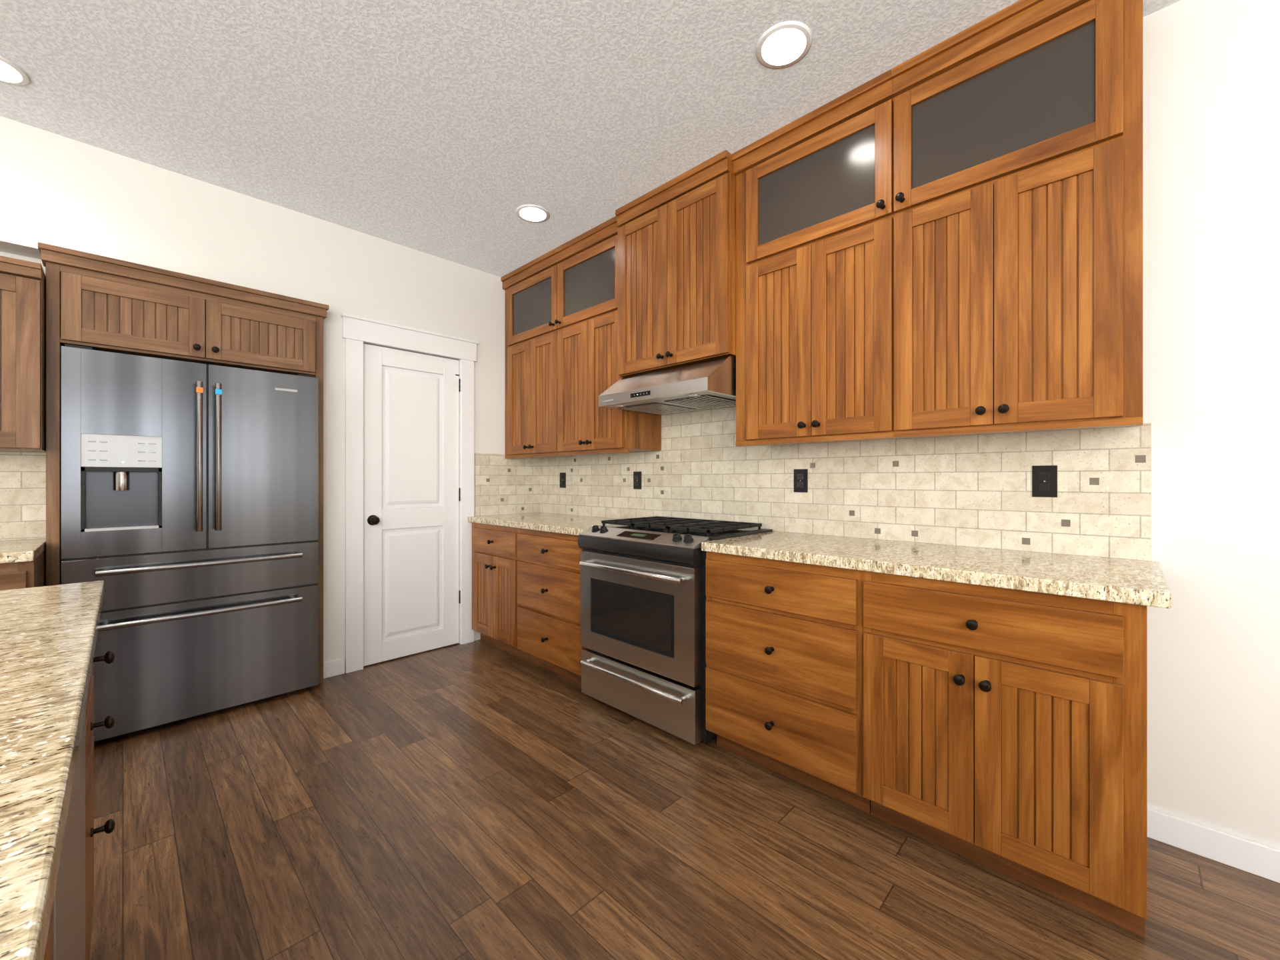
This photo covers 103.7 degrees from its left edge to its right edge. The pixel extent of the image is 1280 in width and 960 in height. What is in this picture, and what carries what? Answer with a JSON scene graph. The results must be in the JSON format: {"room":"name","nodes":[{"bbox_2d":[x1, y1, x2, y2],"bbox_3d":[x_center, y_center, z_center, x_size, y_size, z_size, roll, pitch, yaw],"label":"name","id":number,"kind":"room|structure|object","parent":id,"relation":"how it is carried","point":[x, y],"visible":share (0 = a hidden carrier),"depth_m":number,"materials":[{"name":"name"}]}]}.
{"room":"kitchen","nodes":[
{"label":"kitchen","id":0,"kind":"room"},
{"bbox_2d":[0,116,504,672],"bbox_3d":[-3.377,-0.179,2.149,0.960,2.730,6.377,0,0,44],"label":"wall","id":1,"kind":"structure","parent":0,"point":[57,190],"depth_m":2.84,"materials":[{"name":"white paint"}]},
{"bbox_2d":[0,451,45,539],"bbox_3d":[-3.217,0.073,1.848,0.010,0.395,1.368,0,0,44],"label":"backsplash","id":2,"kind":"structure","parent":1,"relation":"attached to","point":[23,475],"depth_m":2.28,"materials":[{"name":"tile"}]},
{"bbox_2d":[0,255,45,452],"bbox_3d":[-3.081,-0.507,1.714,0.388,0.770,1.364,0,0,44],"label":"upper cabinet","id":3,"kind":"object","parent":1,"relation":"attached to","point":[23,283],"visible":0.92,"depth_m":2.06,"materials":[{"name":"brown wood"}]},
{"bbox_2d":[340,312,477,673],"bbox_3d":[-1.539,0.090,3.401,0.132,2.192,0.887,0,0,44],"label":"door frame","id":4,"kind":"structure","parent":1,"relation":"attached to","point":[357,331],"depth_m":3.13,"materials":[{"name":"white paint"}]},
{"bbox_2d":[363,343,460,665],"bbox_3d":[-1.509,0.162,3.376,0.104,2.032,0.641,0,0,44],"label":"pantry door","id":5,"kind":"structure","parent":1,"relation":"in","point":[412,491],"depth_m":3.37,"materials":[{"name":"white paint"}]},
{"bbox_2d":[474,452,540,515],"bbox_3d":[-1.008,0.040,3.890,0.011,0.463,0.578,0,0,44],"label":"backsplash","id":6,"kind":"structure","parent":1,"relation":"attached to","point":[503,486],"depth_m":3.86,"materials":[{"name":"tile"}]},
{"bbox_2d":[0,0,1180,277],"bbox_3d":[-0.852,-1.574,-0.303,8.200,0.060,6.577,0,0,44],"label":"ceiling","id":7,"kind":"structure","parent":0,"point":[425,126],"depth_m":1.98,"materials":[{"name":"white paint"}]},
{"bbox_2d":[0,56,31,85],"bbox_3d":[-2.421,-1.540,1.871,0.196,0.007,0.196,0,0,44],"label":"recessed light","id":8,"kind":"object","parent":7,"relation":"in","point":[11,73],"visible":1,"depth_m":1.91,"materials":[{"name":"white paint"}]},
{"bbox_2d":[515,204,549,222],"bbox_3d":[-0.622,-1.540,2.919,0.196,0.007,0.196,0,0,44],"label":"recessed light","id":9,"kind":"object","parent":7,"relation":"in","point":[533,213],"visible":1,"depth_m":2.91,"materials":[{"name":"white paint"}]},
{"bbox_2d":[755,20,812,69],"bbox_3d":[0.511,-1.540,1.790,0.196,0.007,0.196,0,0,44],"label":"recessed light","id":10,"kind":"object","parent":7,"relation":"in","point":[783,45],"visible":1,"depth_m":1.78,"materials":[{"name":"white paint"}]},
{"bbox_2d":[89,639,1279,959],"bbox_3d":[-0.852,1.216,-0.303,8.200,0.060,6.577,0,0,44],"label":"floor","id":11,"kind":"structure","parent":0,"point":[457,801],"depth_m":1.58,"materials":[{"name":"brown wood"}]},
{"bbox_2d":[0,549,45,590],"bbox_3d":[-2.981,0.748,1.616,0.668,0.877,1.364,0,0,44],"label":"base cabinet","id":12,"kind":"object","parent":11,"relation":"on","point":[27,574],"visible":0.1,"depth_m":1.89,"materials":[{"name":"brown wood"}]},
{"bbox_2d":[0,538,45,563],"bbox_3d":[-2.989,0.290,1.625,0.643,0.038,1.366,0,0,44],"label":"countertop","id":13,"kind":"structure","parent":12,"relation":"on","point":[23,550],"depth_m":1.96,"materials":[{"name":"stone"}]},
{"bbox_2d":[44,650,115,959],"bbox_3d":[-0.615,0.748,-0.110,3.130,0.877,0.989,0,0,44],"label":"kitchen island","id":14,"kind":"object","parent":11,"relation":"on","point":[69,933],"visible":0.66,"depth_m":0.85,"materials":[{"name":"brown wood"}]},
{"bbox_2d":[0,580,103,959],"bbox_3d":[-0.637,0.290,-0.132,3.210,0.038,1.007,0,0,44],"label":"island countertop","id":15,"kind":"structure","parent":14,"relation":"on","point":[49,634],"depth_m":0.53,"materials":[{"name":"stone"}]},
{"bbox_2d":[38,242,329,684],"bbox_3d":[-2.468,0.089,2.802,0.860,2.193,1.084,0,0,44],"label":"surround","id":16,"kind":"object","parent":11,"relation":"on","point":[103,303],"visible":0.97,"depth_m":2.42,"materials":[{"name":"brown wood"}]},
{"bbox_2d":[61,344,318,741],"bbox_3d":[-2.392,0.304,2.728,0.868,1.764,0.946,0,0,44],"label":"refrigerator","id":17,"kind":"object","parent":11,"relation":"on","point":[190,490],"visible":0.96,"depth_m":2.41,"materials":[{"name":"grey metal"}]},
{"bbox_2d":[472,522,528,660],"bbox_3d":[-0.815,0.748,3.637,0.637,0.877,0.667,0,0,44],"label":"base cabinet","id":18,"kind":"object","parent":11,"relation":"on","point":[495,605],"visible":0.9,"depth_m":3.39,"materials":[{"name":"brown wood"}]},
{"bbox_2d":[517,528,585,684],"bbox_3d":[-0.345,0.748,3.181,0.672,0.877,0.667,0,0,44],"label":"base cabinet","id":19,"kind":"object","parent":11,"relation":"on","point":[549,567],"visible":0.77,"depth_m":2.95,"materials":[{"name":"brown wood"}]},
{"bbox_2d":[467,512,621,535],"bbox_3d":[-0.563,0.290,3.412,1.313,0.038,0.640,0,0,44],"label":"countertop","id":20,"kind":"structure","parent":19,"relation":"on","point":[554,523],"depth_m":3.25,"materials":[{"name":"stone"}]},
{"bbox_2d":[577,516,772,744],"bbox_3d":[0.163,0.708,2.639,0.800,0.957,0.681,0,0,44],"label":"range","id":21,"kind":"object","parent":11,"relation":"on","point":[643,597],"visible":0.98,"depth_m":2.38,"materials":[{"name":"silver metal"}]},
{"bbox_2d":[705,551,870,813],"bbox_3d":[0.716,0.748,2.151,0.661,0.877,0.667,0,0,44],"label":"base cabinet","id":22,"kind":"object","parent":11,"relation":"on","point":[783,639],"visible":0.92,"depth_m":1.90,"materials":[{"name":"brown wood"}]},
{"bbox_2d":[862,570,1147,937],"bbox_3d":[1.200,0.748,1.681,0.689,0.877,0.667,0,0,44],"label":"base cabinet","id":23,"kind":"object","parent":11,"relation":"on","point":[1005,731],"visible":0.96,"depth_m":1.42,"materials":[{"name":"brown wood"}]},
{"bbox_2d":[701,531,1171,608],"bbox_3d":[0.985,0.290,1.908,1.393,0.038,0.640,0,0,44],"label":"countertop","id":24,"kind":"structure","parent":23,"relation":"on","point":[1130,581],"depth_m":1.63,"materials":[{"name":"stone"}]},
{"bbox_2d":[772,0,1279,849],"bbox_3d":[1.404,-0.179,2.019,8.200,2.730,0.100,0,0,44],"label":"wall","id":25,"kind":"structure","parent":0,"point":[1211,68],"depth_m":1.57,"materials":[{"name":"white paint"}]},
{"bbox_2d":[501,248,559,458],"bbox_3d":[-0.698,-0.851,3.719,0.691,1.385,0.387,0,0,44],"label":"upper cabinet","id":26,"kind":"object","parent":25,"relation":"attached to","point":[531,289],"visible":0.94,"depth_m":3.58,"materials":[{"name":"brown wood"}]},
{"bbox_2d":[554,216,661,455],"bbox_3d":[-0.222,-0.851,3.257,0.634,1.385,0.387,0,0,44],"label":"upper cabinet","id":27,"kind":"object","parent":25,"relation":"attached to","point":[587,321],"visible":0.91,"depth_m":3.13,"materials":[{"name":"brown wood"}]},
{"bbox_2d":[615,150,735,377],"bbox_3d":[0.263,-1.069,2.754,0.760,0.949,0.432,0,0,44],"label":"upper cabinet","id":28,"kind":"object","parent":25,"relation":"attached to","point":[677,240],"visible":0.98,"depth_m":2.58,"materials":[{"name":"brown wood"}]},
{"bbox_2d":[598,356,735,415],"bbox_3d":[0.220,-0.490,2.716,0.746,0.195,0.527,0,0,44],"label":"range hood","id":29,"kind":"object","parent":28,"relation":"attached to","point":[708,385],"visible":0.94,"depth_m":2.52,"materials":[{"name":"metal"}]},
{"bbox_2d":[323,658,1279,883],"bbox_3d":[1.370,1.139,1.413,7.210,0.095,0.780,0,0,32],"label":"baseboard","id":30,"kind":"structure","parent":25,"relation":"attached to","point":[1257,859],"depth_m":1.57,"materials":[{"name":"white paint"}]},
{"bbox_2d":[732,69,897,446],"bbox_3d":[0.807,-0.851,2.257,0.710,1.385,0.387,0,0,44],"label":"upper cabinet","id":31,"kind":"object","parent":25,"relation":"attached to","point":[815,213],"visible":0.98,"depth_m":2.11,"materials":[{"name":"brown wood"}]},
{"bbox_2d":[540,406,1151,561],"bbox_3d":[0.442,-0.172,2.876,3.484,0.885,0.011,0,0,44],"label":"backsplash","id":32,"kind":"structure","parent":25,"relation":"attached to","point":[975,490],"depth_m":2.20,"materials":[{"name":"tile"}]},
{"bbox_2d":[560,472,565,487],"bbox_3d":[-0.597,0.008,3.874,0.070,0.116,0.008,0,0,44],"label":"outlet","id":33,"kind":"object","parent":32,"relation":"attached to","point":[563,475],"visible":1,"depth_m":3.87,"materials":[{"name":"black plastic"}]},
{"bbox_2d":[633,471,641,489],"bbox_3d":[-0.018,0.008,3.311,0.070,0.116,0.008,0,0,44],"label":"outlet","id":34,"kind":"object","parent":32,"relation":"attached to","point":[637,475],"visible":1,"depth_m":3.31,"materials":[{"name":"black plastic"}]},
{"bbox_2d":[794,469,807,492],"bbox_3d":[0.803,0.008,2.514,0.072,0.116,0.008,0,0,44],"label":"outlet","id":35,"kind":"object","parent":32,"relation":"attached to","point":[801,476],"visible":1,"depth_m":2.51,"materials":[{"name":"black plastic"}]},
{"bbox_2d":[1032,465,1057,497],"bbox_3d":[1.488,0.008,1.848,0.072,0.116,0.008,0,0,44],"label":"outlet","id":36,"kind":"object","parent":32,"relation":"attached to","point":[1044,477],"visible":1,"depth_m":1.85,"materials":[{"name":"black plastic"}]},
{"bbox_2d":[891,0,1143,437],"bbox_3d":[1.302,-0.851,1.776,0.670,1.385,0.387,0,0,44],"label":"upper cabinet","id":37,"kind":"object","parent":25,"relation":"attached to","point":[1018,134],"visible":1,"depth_m":1.62,"materials":[{"name":"brown wood"}]}
]}

